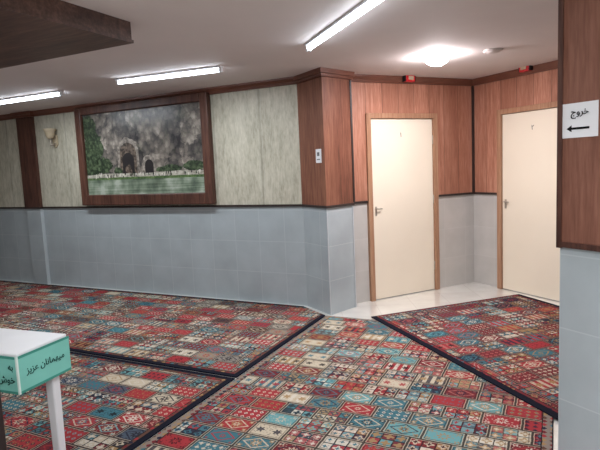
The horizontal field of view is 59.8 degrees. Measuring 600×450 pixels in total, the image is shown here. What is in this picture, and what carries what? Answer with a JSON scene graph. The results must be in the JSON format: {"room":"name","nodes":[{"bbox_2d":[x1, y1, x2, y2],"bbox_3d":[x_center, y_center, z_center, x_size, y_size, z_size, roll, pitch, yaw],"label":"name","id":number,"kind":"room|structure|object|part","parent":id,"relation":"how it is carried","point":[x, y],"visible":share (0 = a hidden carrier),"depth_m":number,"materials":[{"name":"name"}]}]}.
{"room":"hotel lobby","nodes":[
{"label":"hotel lobby","id":0,"kind":"room"},
{"bbox_2d":[10,111,50,283],"bbox_3d":[-3.878,-0.373,7.633,0.420,2.504,0.200,1,7,26],"label":"column","id":1,"kind":"structure","parent":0,"point":[25,124],"depth_m":7.57,"materials":[{"name":"brown wood"}]},
{"bbox_2d":[0,0,133,68],"bbox_3d":[-3.421,-1.029,2.573,3.608,0.129,3.408,1,7,26],"label":"ceiling","id":2,"kind":"structure","parent":0,"point":[31,31],"depth_m":3.05,"materials":[{"name":"brown wood"}]},
{"bbox_2d":[0,76,306,305],"bbox_3d":[-3.725,-0.376,7.598,8.405,2.504,0.186,1,7,26],"label":"wall","id":3,"kind":"structure","parent":0,"point":[248,245],"depth_m":6.42,"materials":[{"name":"grey tile"}]},
{"bbox_2d":[42,128,58,147],"bbox_3d":[-3.445,-1.197,7.202,0.180,0.257,0.181,1,7,26],"label":"wall sconce","id":4,"kind":"object","parent":3,"relation":"attached to","point":[50,133],"visible":1,"depth_m":7.17,"materials":[{"name":"glass"}]},
{"bbox_3d":[-3.448,-1.257,7.195,0.180,0.137,0.180,1,7,26],"label":"lamp shade","id":5,"kind":"part","parent":4,"relation":"part of","materials":[{"name":"beige glass"}]},
{"bbox_3d":[-3.408,-1.178,7.276,0.097,0.200,0.021,1,7,26],"label":"plate","id":6,"kind":"part","parent":4,"relation":"part of","materials":[{"name":"beige metal"}]},
{"bbox_2d":[74,92,216,205],"bbox_3d":[-2.003,-0.902,6.574,2.166,1.297,0.081,1,7,26],"label":"framed picture","id":7,"kind":"object","parent":3,"relation":"attached to","point":[154,151],"visible":1,"depth_m":6.52,"materials":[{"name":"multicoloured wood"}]},
{"bbox_2d":[0,0,557,114],"bbox_3d":[-1.059,-1.284,2.871,16.000,0.100,15.000,-3,6,0],"label":"ceiling","id":8,"kind":"structure","parent":0,"point":[252,40],"depth_m":4.14,"materials":[{"name":"white paint"}]},
{"bbox_2d":[0,90,63,103],"bbox_3d":[-3.156,-1.458,6.007,1.200,0.056,0.060,1,7,26],"label":"fluorescent light","id":9,"kind":"object","parent":8,"relation":"attached to","point":[58,92],"visible":1,"depth_m":5.93,"materials":[{"name":"white plastic"}]},
{"bbox_2d":[115,65,222,84],"bbox_3d":[-1.272,-1.431,4.997,1.192,0.056,0.060,0,7,21],"label":"fluorescent light","id":10,"kind":"object","parent":8,"relation":"attached to","point":[211,69],"visible":1,"depth_m":4.96,"materials":[{"name":"white plastic"}]},
{"bbox_2d":[305,0,382,50],"bbox_3d":[0.267,-1.333,3.483,0.060,0.056,1.300,-5,7,-18],"label":"fluorescent light","id":11,"kind":"object","parent":8,"relation":"attached to","point":[364,6],"visible":1,"depth_m":3.40,"materials":[{"name":"white plastic"}]},
{"bbox_2d":[425,53,448,65],"bbox_3d":[1.250,-1.502,4.765,0.210,0.090,0.210,-3,6,0],"label":"globe light","id":12,"kind":"object","parent":8,"relation":"attached to","point":[437,59],"visible":1,"depth_m":4.69,"materials":[{"name":"white glass"}]},
{"bbox_2d":[483,48,502,53],"bbox_3d":[1.714,-1.542,4.637,0.170,0.024,0.170,-3,6,0],"label":"smoke detector","id":13,"kind":"object","parent":8,"relation":"attached to","point":[492,50],"visible":1,"depth_m":4.59,"materials":[{"name":"plastic"}]},
{"bbox_2d":[1,280,559,449],"bbox_3d":[-0.942,1.302,3.158,16.000,0.100,15.000,-3,6,0],"label":"floor","id":14,"kind":"structure","parent":0,"point":[473,291],"depth_m":5.85,"materials":[{"name":"tile"}]},
{"bbox_2d":[1,351,234,449],"bbox_3d":[-3.109,1.280,3.736,4.580,0.011,2.600,1,7,26],"label":"carpet","id":15,"kind":"object","parent":14,"relation":"on","point":[108,403],"visible":0.82,"depth_m":3.54,"materials":[{"name":"multicoloured carpet"}]},
{"bbox_2d":[0,392,6,449],"bbox_3d":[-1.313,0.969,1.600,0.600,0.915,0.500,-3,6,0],"label":"table leg","id":16,"kind":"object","parent":15,"relation":"on","point":[3,446],"depth_m":1.80,"materials":[{"name":"brown wood"}]},
{"bbox_2d":[0,328,65,449],"bbox_3d":[-1.727,0.943,2.724,1.100,0.757,0.300,0,7,20],"label":"side table","id":17,"kind":"object","parent":15,"relation":"on","point":[13,342],"visible":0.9,"depth_m":2.60,"materials":[{"name":"white plastic"}]},
{"bbox_2d":[0,336,70,394],"bbox_3d":[-1.736,0.666,2.690,1.108,0.176,0.312,0,7,20],"label":"banner","id":18,"kind":"object","parent":17,"relation":"attached to","point":[20,374],"visible":1,"depth_m":2.44,"materials":[{"name":"green"}]},
{"bbox_3d":[-1.790,0.685,2.547,1.106,0.176,0.003,0,7,20],"label":"panel","id":19,"kind":"part","parent":18,"relation":"part of","materials":[{"name":"teal plastic"}]},
{"bbox_3d":[-1.219,0.664,2.500,0.002,0.176,0.308,0,7,20],"label":"panel","id":20,"kind":"part","parent":18,"relation":"part of","materials":[{"name":"teal plastic"}]},
{"bbox_3d":[-1.226,0.940,2.622,0.052,0.740,0.052,0,7,20],"label":"leg","id":21,"kind":"part","parent":17,"relation":"part of","materials":[{"name":"white plastic"}]},
{"bbox_2d":[0,280,325,377],"bbox_3d":[-2.919,1.000,6.180,6.392,0.011,1.950,1,7,26],"label":"carpet","id":22,"kind":"object","parent":14,"relation":"on","point":[222,337],"visible":1,"depth_m":5.38,"materials":[{"name":"multicoloured carpet"}]},
{"bbox_2d":[135,316,553,449],"bbox_3d":[0.450,1.161,3.355,2.120,0.011,3.560,1,7,26],"label":"carpet","id":23,"kind":"object","parent":14,"relation":"on","point":[343,383],"visible":0.79,"depth_m":3.35,"materials":[{"name":"multicoloured carpet"}]},
{"bbox_2d":[371,294,558,419],"bbox_3d":[2.019,0.968,4.367,1.860,0.010,2.560,-5,7,-19],"label":"carpet","id":24,"kind":"object","parent":14,"relation":"on","point":[511,343],"visible":0.72,"depth_m":4.46,"materials":[{"name":"multicoloured carpet"}]},
{"bbox_2d":[293,67,355,314],"bbox_3d":[0.346,-0.356,5.760,0.725,2.504,0.883,-6,7,-30],"label":"column","id":25,"kind":"structure","parent":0,"point":[323,94],"depth_m":5.44,"materials":[{"name":"brown wood"}]},
{"bbox_2d":[316,149,321,162],"bbox_3d":[0.189,-0.703,5.317,0.009,0.140,0.100,-6,7,-30],"label":"notice","id":26,"kind":"object","parent":25,"relation":"attached to","point":[318,151],"visible":1,"depth_m":5.31,"materials":[{"name":"white plastic"}]},
{"bbox_2d":[326,209,331,315],"bbox_3d":[0.298,0.390,5.372,0.008,1.113,0.008,-6,7,-30],"label":"trim","id":27,"kind":"structure","parent":25,"relation":"attached to","point":[326,209],"depth_m":5.37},
{"bbox_2d":[351,74,473,302],"bbox_3d":[1.343,-0.441,6.124,1.794,2.504,0.186,-6,7,-26],"label":"wall","id":28,"kind":"structure","parent":0,"point":[450,98],"depth_m":6.21,"materials":[{"name":"brown wood"}]},
{"bbox_2d":[349,80,354,201],"bbox_3d":[0.548,-0.878,5.512,0.020,1.271,0.020,-6,7,-26],"label":"trim","id":29,"kind":"structure","parent":28,"relation":"attached to","point":[350,89],"depth_m":5.50,"materials":[{"name":"black wood"}]},
{"bbox_2d":[352,206,356,306],"bbox_3d":[0.588,0.345,5.652,0.012,1.113,0.012,-6,7,-26],"label":"trim","id":30,"kind":"structure","parent":28,"relation":"attached to","point":[352,206],"depth_m":5.64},
{"bbox_2d":[365,113,439,301],"bbox_3d":[1.181,-0.224,6.064,0.992,2.100,0.163,-6,7,-26],"label":"door","id":31,"kind":"structure","parent":28,"relation":"in","point":[402,148],"depth_m":6.02,"materials":[{"name":"beige wood"}]},
{"bbox_2d":[402,75,415,81],"bbox_3d":[1.222,-1.636,5.820,0.150,0.080,0.064,-6,7,-26],"label":"lamp","id":32,"kind":"object","parent":28,"relation":"attached to","point":[406,78],"visible":0.93,"depth_m":5.79,"materials":[{"name":"red plastic"}]},
{"bbox_2d":[471,86,474,192],"bbox_3d":[2.126,-1.043,6.404,0.028,1.301,0.028,-6,7,-26],"label":"trim","id":33,"kind":"structure","parent":28,"relation":"attached to","point":[472,87],"depth_m":6.40,"materials":[{"name":"black wood"}]},
{"bbox_2d":[473,60,557,286],"bbox_3d":[3.235,-0.343,4.467,0.187,2.504,4.600,-6,7,-27],"label":"wall","id":34,"kind":"structure","parent":0,"point":[513,88],"depth_m":6.21,"materials":[{"name":"brown wood"}]},
{"bbox_2d":[518,65,532,72],"bbox_3d":[2.401,-1.677,5.570,0.064,0.080,0.150,-6,7,-27],"label":"lamp","id":35,"kind":"object","parent":34,"relation":"attached to","point":[530,67],"visible":0.69,"depth_m":5.54,"materials":[{"name":"red plastic"}]},
{"bbox_2d":[497,101,559,300],"bbox_3d":[2.600,-0.252,5.739,0.163,2.100,0.980,-6,7,-27],"label":"door","id":36,"kind":"structure","parent":34,"relation":"in","point":[528,257],"depth_m":5.79,"materials":[{"name":"beige wood"}]},
{"bbox_2d":[556,0,599,449],"bbox_3d":[1.649,-0.013,2.138,0.526,2.504,1.006,-6,7,-29],"label":"column","id":37,"kind":"structure","parent":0,"point":[578,159],"depth_m":2.40,"materials":[{"name":"brown wood"}]},
{"bbox_2d":[562,100,598,138],"bbox_3d":[1.247,-0.470,2.335,0.006,0.154,0.176,-6,7,-29],"label":"exit sign","id":38,"kind":"object","parent":37,"relation":"attached to","point":[580,119],"visible":1,"depth_m":2.33,"materials":[{"name":"white paper"}]}
]}

